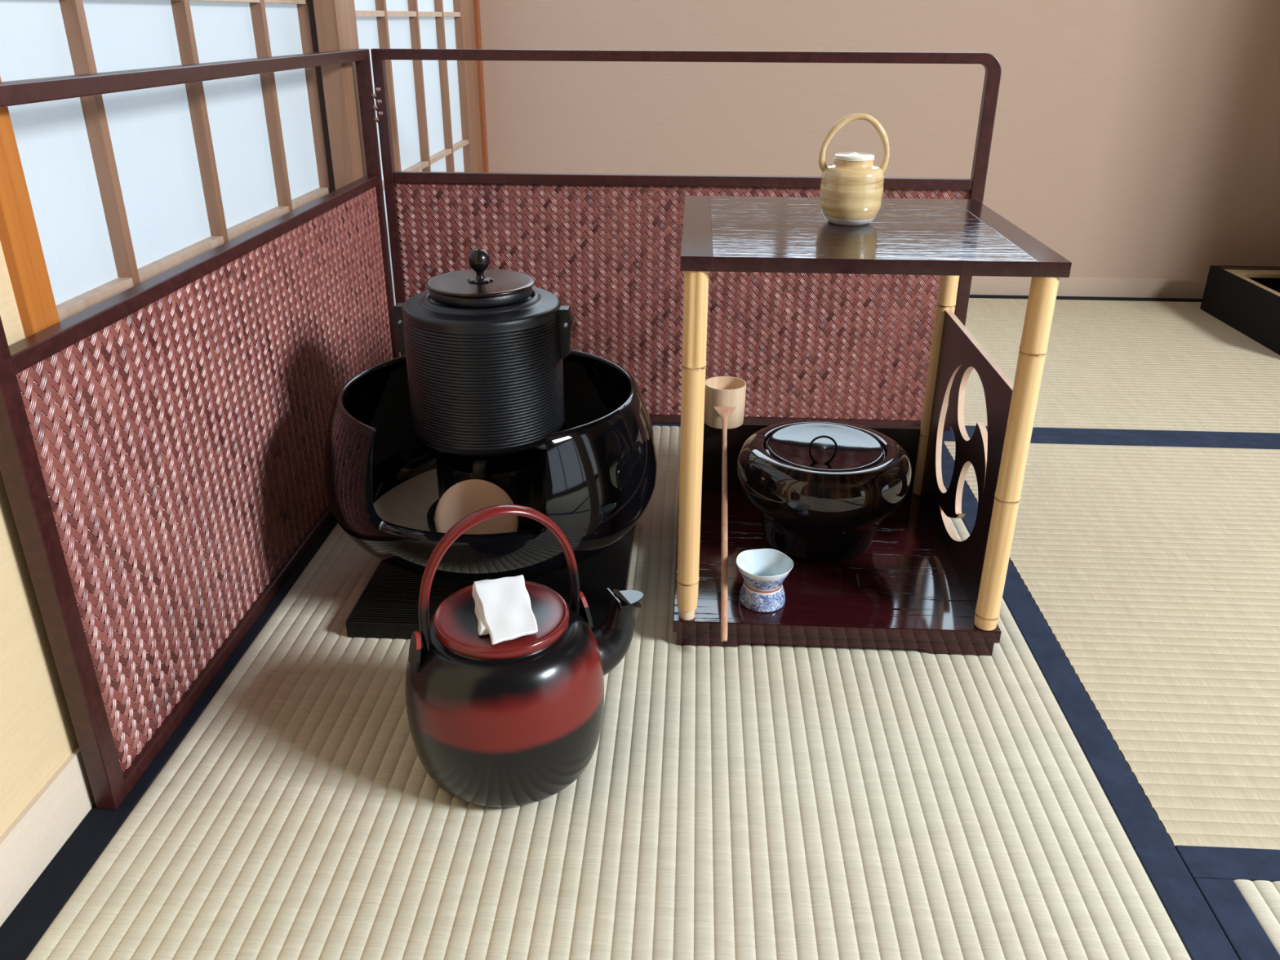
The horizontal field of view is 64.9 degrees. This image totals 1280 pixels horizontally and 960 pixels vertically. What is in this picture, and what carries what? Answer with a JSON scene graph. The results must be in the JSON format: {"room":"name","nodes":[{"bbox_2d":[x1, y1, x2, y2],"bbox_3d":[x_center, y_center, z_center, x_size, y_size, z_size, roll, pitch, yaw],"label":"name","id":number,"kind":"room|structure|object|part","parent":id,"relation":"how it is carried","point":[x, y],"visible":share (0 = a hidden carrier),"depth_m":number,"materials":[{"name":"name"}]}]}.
{"room":"japanese tea room","nodes":[
{"label":"japanese tea room","id":0,"kind":"room"},
{"bbox_2d":[0,241,79,836],"bbox_3d":[-0.496,-0.995,0.988,0.099,2.360,2.515,2,25,3],"label":"wall","id":1,"kind":"structure","parent":0,"point":[37,735],"depth_m":0.79,"materials":[{"name":"beige paint"}]},
{"bbox_2d":[0,76,59,337],"bbox_3d":[-0.506,-0.522,0.617,0.075,1.810,0.035,2,25,3],"label":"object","id":2,"kind":"structure","parent":1,"relation":"attached to","point":[20,240],"depth_m":0.77,"materials":[{"name":"orange wood"}]},
{"bbox_2d":[0,0,335,321],"bbox_3d":[-0.505,-0.762,1.007,0.030,1.600,0.878,2,25,3],"label":"window","id":3,"kind":"structure","parent":1,"relation":"in","point":[126,188],"depth_m":1.07,"materials":[{"name":"grey paper"}]},
{"bbox_2d":[312,0,483,306],"bbox_3d":[-0.419,-1.105,1.754,0.031,1.600,0.966,2,25,3],"label":"window","id":4,"kind":"structure","parent":1,"relation":"in","point":[434,106],"depth_m":1.84,"materials":[{"name":"grey paper"}]},
{"bbox_2d":[479,0,1279,278],"bbox_3d":[1.143,-1.499,2.100,3.240,2.360,0.100,2,25,3],"label":"wall","id":5,"kind":"structure","parent":0,"point":[1131,138],"depth_m":2.36,"materials":[{"name":"beige paint"}]},
{"bbox_2d":[473,0,488,172],"bbox_3d":[-0.408,-1.331,2.198,0.078,1.960,0.028,2,25,3],"label":"trim","id":6,"kind":"structure","parent":5,"relation":"attached to","point":[476,2],"depth_m":2.38,"materials":[{"name":"red wood"}]},
{"bbox_2d":[969,275,1207,298],"bbox_3d":[1.131,-0.455,2.524,3.048,0.109,0.003,2,25,3],"label":"baseboard","id":7,"kind":"structure","parent":5,"relation":"attached to","point":[1094,286],"depth_m":2.51,"materials":[{"name":"beige wood"}]},
{"bbox_3d":[0.985,0.546,0.553,3.500,0.058,4.900,2,25,3],"label":"floor","id":8,"kind":"structure","parent":0,"visible":0},
{"bbox_2d":[0,425,1239,959],"bbox_3d":[-0.035,0.481,0.537,0.930,0.060,2.616,2,25,3],"label":"mat","id":9,"kind":"object","parent":8,"relation":"on","point":[745,801],"visible":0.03,"depth_m":0.87,"materials":[{"name":"beige plant"}]},
{"bbox_2d":[345,524,635,639],"bbox_3d":[-0.166,0.107,1.253,0.305,0.020,0.306,2,25,3],"label":"board","id":10,"kind":"object","parent":9,"relation":"on","point":[388,607],"visible":0.34,"depth_m":1.18,"materials":[{"name":"black wood"}]},
{"bbox_2d":[323,349,657,582],"bbox_3d":[-0.177,-0.011,1.224,0.395,0.218,0.395,-1,25,-3],"label":"brazier","id":11,"kind":"object","parent":10,"relation":"on","point":[601,474],"visible":0.69,"depth_m":1.10,"materials":[{"name":"black paint"}]},
{"bbox_2d":[373,468,439,531],"bbox_3d":[-0.177,0.040,1.250,0.315,0.013,0.314,2,25,3],"label":"bed","id":12,"kind":"object","parent":11,"relation":"in","point":[407,504],"visible":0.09,"depth_m":1.27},
{"bbox_2d":[435,479,518,533],"bbox_3d":[-0.185,0.046,1.138,0.095,0.092,0.028,2,25,3],"label":"tile","id":13,"kind":"object","parent":12,"relation":"on","point":[464,498],"depth_m":1.13,"materials":[{"name":"beige ceramic"}]},
{"bbox_2d":[426,444,546,532],"bbox_3d":[-0.177,-0.004,1.226,0.170,0.110,0.171,2,25,3],"label":"trivet","id":14,"kind":"object","parent":12,"relation":"on","point":[521,475],"visible":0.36,"depth_m":1.18,"materials":[{"name":"black"}]},
{"bbox_3d":[-0.181,0.022,1.157,0.016,0.101,0.022,2,25,3],"label":"leg","id":15,"kind":"part","parent":14,"relation":"part of","materials":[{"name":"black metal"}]},
{"bbox_2d":[391,248,574,456],"bbox_3d":[-0.179,-0.155,1.157,0.179,0.220,0.179,-14,29,-29],"label":"pot","id":16,"kind":"object","parent":11,"relation":"in","point":[484,348],"visible":0.99,"depth_m":1.10,"materials":[{"name":"black metal"}]},
{"bbox_3d":[-0.178,-0.221,1.127,0.122,0.005,0.122,2,25,3],"label":"lid","id":17,"kind":"part","parent":16,"relation":"part of","materials":[{"name":"brown metal"}]},
{"bbox_3d":[-0.178,-0.238,1.119,0.030,0.035,0.030,2,25,3],"label":"knob","id":18,"kind":"part","parent":16,"relation":"part of","materials":[{"name":"brown metal"}]},
{"bbox_2d":[0,48,1001,809],"bbox_3d":[0.026,-0.167,1.173,0.947,0.586,0.966,2,25,3],"label":"folding screen","id":19,"kind":"object","parent":9,"relation":"on","point":[162,441],"visible":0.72,"depth_m":1.23,"materials":[{"name":"red wicker"}]},
{"bbox_3d":[-0.439,-0.177,1.189,0.018,0.586,0.952,2,25,3],"label":"panel frame","id":20,"kind":"part","parent":19,"relation":"part of","materials":[{"name":"brown wood"}]},
{"bbox_3d":[-0.438,-0.097,1.227,0.004,0.382,0.918,2,25,3],"label":"woven panel","id":21,"kind":"part","parent":19,"relation":"part of","materials":[{"name":"red wicker"}]},
{"bbox_3d":[-0.398,-0.569,1.529,0.015,0.051,0.010,2,25,3],"label":"hinge cord","id":22,"kind":"part","parent":19,"relation":"part of","materials":[{"name":"brown fabric"}]},
{"bbox_3d":[0.060,-0.284,1.639,0.894,0.382,0.004,2,25,3],"label":"woven panel","id":23,"kind":"part","parent":19,"relation":"part of","materials":[{"name":"red wicker"}]},
{"bbox_3d":[0.062,-0.365,1.603,0.926,0.586,0.017,2,25,3],"label":"panel frame","id":24,"kind":"part","parent":19,"relation":"part of","materials":[{"name":"brown wood"}]},
{"bbox_2d":[404,504,643,807],"bbox_3d":[-0.116,0.137,0.900,0.178,0.260,0.199,12,27,24],"label":"kettle","id":25,"kind":"object","parent":9,"relation":"on","point":[514,722],"visible":0.91,"depth_m":0.85,"materials":[{"name":"black paint"}]},
{"bbox_3d":[-0.120,0.082,0.865,0.145,0.131,0.014,-11,27,-23],"label":"bail handle","id":26,"kind":"part","parent":25,"relation":"part of","materials":[{"name":"red paint"}]},
{"bbox_3d":[-0.121,0.120,0.882,0.118,0.010,0.118,2,25,3],"label":"lid","id":27,"kind":"part","parent":25,"relation":"part of","materials":[{"name":"red paint"}]},
{"bbox_2d":[471,574,537,644],"bbox_3d":[-0.118,0.109,0.869,0.049,0.022,0.087,-6,25,-14],"label":"folded cloth","id":28,"kind":"object","parent":25,"relation":"on","point":[503,607],"visible":1,"depth_m":0.86,"materials":[{"name":"white fabric"}]},
{"bbox_3d":[-0.030,0.145,0.942,0.067,0.087,0.048,-11,27,-23],"label":"spout","id":29,"kind":"part","parent":25,"relation":"part of","materials":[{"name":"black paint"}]},
{"bbox_2d":[672,195,1071,655],"bbox_3d":[0.223,-0.082,1.176,0.355,0.430,0.364,2,25,3],"label":"shelf","id":30,"kind":"object","parent":9,"relation":"on","point":[917,585],"visible":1,"depth_m":1.10,"materials":[{"name":"brown paint"}]},
{"bbox_3d":[0.052,-0.030,1.023,0.024,0.370,0.024,2,25,3],"label":"post","id":31,"kind":"part","parent":30,"relation":"part of","materials":[{"name":"yellow wood"}]},
{"bbox_2d":[704,376,746,641],"bbox_3d":[0.104,0.015,1.221,0.056,0.159,0.404,2,25,3],"label":"ladle","id":32,"kind":"object","parent":30,"relation":"on","point":[724,396],"visible":0.98,"depth_m":1.33,"materials":[{"name":"beige wood"}]},
{"bbox_3d":[0.102,0.037,1.200,0.030,0.137,0.347,2,25,3],"label":"handle","id":33,"kind":"part","parent":32,"relation":"part of","materials":[{"name":"beige wood"}]},
{"bbox_2d":[704,376,746,429],"bbox_3d":[0.114,-0.104,1.358,0.056,0.057,0.056,2,25,3],"label":"cup","id":34,"kind":"object","parent":32,"relation":"on","point":[722,393],"depth_m":1.34,"materials":[{"name":"brown wood"}]},
{"bbox_2d":[736,548,793,612],"bbox_3d":[0.138,0.113,1.124,0.063,0.050,0.063,-2,25,-4],"label":"lid rest","id":35,"kind":"object","parent":30,"relation":"on","point":[763,571],"visible":1,"depth_m":1.12,"materials":[{"name":"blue ceramic"}]},
{"bbox_3d":[0.230,-0.031,1.385,0.296,0.095,0.008,2,25,3],"label":"panel","id":36,"kind":"part","parent":30,"relation":"part of","materials":[{"name":"black paint"}]},
{"bbox_2d":[736,419,911,563],"bbox_3d":[0.224,0.010,1.243,0.211,0.140,0.210,-11,27,-23],"label":"jar","id":37,"kind":"object","parent":30,"relation":"on","point":[821,491],"visible":1,"depth_m":1.18,"materials":[{"name":"brown ceramic"}]},
{"bbox_3d":[0.222,-0.046,1.217,0.034,0.017,0.003,2,25,3],"label":"loop handle","id":38,"kind":"part","parent":37,"relation":"part of","materials":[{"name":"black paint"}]},
{"bbox_3d":[0.224,-0.040,1.220,0.143,0.011,0.143,2,25,3],"label":"lid","id":39,"kind":"part","parent":37,"relation":"part of","materials":[{"name":"black paint"}]},
{"bbox_3d":[0.222,0.089,1.256,0.352,0.015,0.363,2,25,3],"label":"board","id":40,"kind":"part","parent":30,"relation":"part of","materials":[{"name":"red paint"}]},
{"bbox_2d":[818,113,889,226],"bbox_3d":[0.225,-0.328,1.064,0.066,0.111,0.066,14,28,28],"label":"ceramic pot","id":41,"kind":"object","parent":30,"relation":"on","point":[851,188],"visible":1,"depth_m":1.05,"materials":[{"name":"ceramic"}]},
{"bbox_3d":[0.225,-0.341,1.059,0.043,0.006,0.043,2,25,3],"label":"lid","id":42,"kind":"part","parent":41,"relation":"part of","materials":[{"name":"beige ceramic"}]},
{"bbox_3d":[0.225,-0.351,1.054,0.073,0.060,0.007,2,25,3],"label":"handle","id":43,"kind":"part","parent":41,"relation":"part of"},
{"bbox_3d":[0.224,-0.268,1.083,0.295,0.014,0.348,2,25,3],"label":"shelf","id":44,"kind":"part","parent":30,"relation":"part of","materials":[{"name":"brown paint"}]},
{"bbox_3d":[0.390,-0.157,1.315,0.024,0.382,0.024,2,25,3],"label":"post","id":45,"kind":"part","parent":30,"relation":"part of","materials":[{"name":"yellow wood"}]},
{"bbox_3d":[0.381,-0.031,1.188,0.007,0.261,0.326,2,25,3],"label":"panel","id":46,"kind":"part","parent":30,"relation":"part of","materials":[{"name":"black paint"}]},
{"bbox_3d":[0.375,-0.017,1.011,0.025,0.382,0.025,2,25,3],"label":"post","id":47,"kind":"part","parent":30,"relation":"part of","materials":[{"name":"yellow wood"}]},
{"bbox_2d":[651,294,1279,440],"bbox_3d":[1.062,-0.236,2.106,2.935,0.060,0.945,2,25,3],"label":"mat","id":48,"kind":"object","parent":8,"relation":"on","point":[1114,366],"visible":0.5,"depth_m":1.99,"materials":[{"name":"beige plant"}]},
{"bbox_2d":[1200,265,1279,355],"bbox_3d":[1.511,-0.366,2.198,0.354,0.104,0.422,2,25,3],"label":"box","id":49,"kind":"object","parent":48,"relation":"on","point":[1246,299],"visible":1,"depth_m":2.26,"materials":[{"name":"black paint"}]},
{"bbox_2d":[1224,269,1279,296],"bbox_3d":[1.510,-0.404,2.170,0.330,0.008,0.380,2,25,3],"label":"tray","id":50,"kind":"object","parent":49,"relation":"on","point":[1241,281],"depth_m":2.28,"materials":[{"name":"brown wood"}]},
{"bbox_2d":[942,432,1279,882],"bbox_3d":[1.475,0.175,1.218,2.005,0.060,0.962,2,25,3],"label":"mat","id":51,"kind":"object","parent":8,"relation":"on","point":[1153,564],"visible":0.71,"depth_m":1.19,"materials":[{"name":"beige plant"}]},
{"bbox_2d":[1193,877,1279,959],"bbox_3d":[1.255,0.716,0.038,1.704,0.060,1.653,2,25,3],"label":"mat","id":52,"kind":"object","parent":8,"relation":"on","point":[1247,912],"visible":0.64,"depth_m":0.78,"materials":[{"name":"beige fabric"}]},
{"bbox_3d":[-0.619,-0.043,-1.083,0.099,2.360,2.050,2,25,3],"label":"wall","id":53,"kind":"structure","parent":0,"visible":0},
{"bbox_2d":[0,745,95,927],"bbox_3d":[-0.556,0.831,-0.299,0.012,0.118,2.750,2,25,3],"label":"baseboard","id":54,"kind":"structure","parent":53,"relation":"attached to","point":[33,840],"depth_m":0.81,"materials":[{"name":"pale wood"}]}
]}

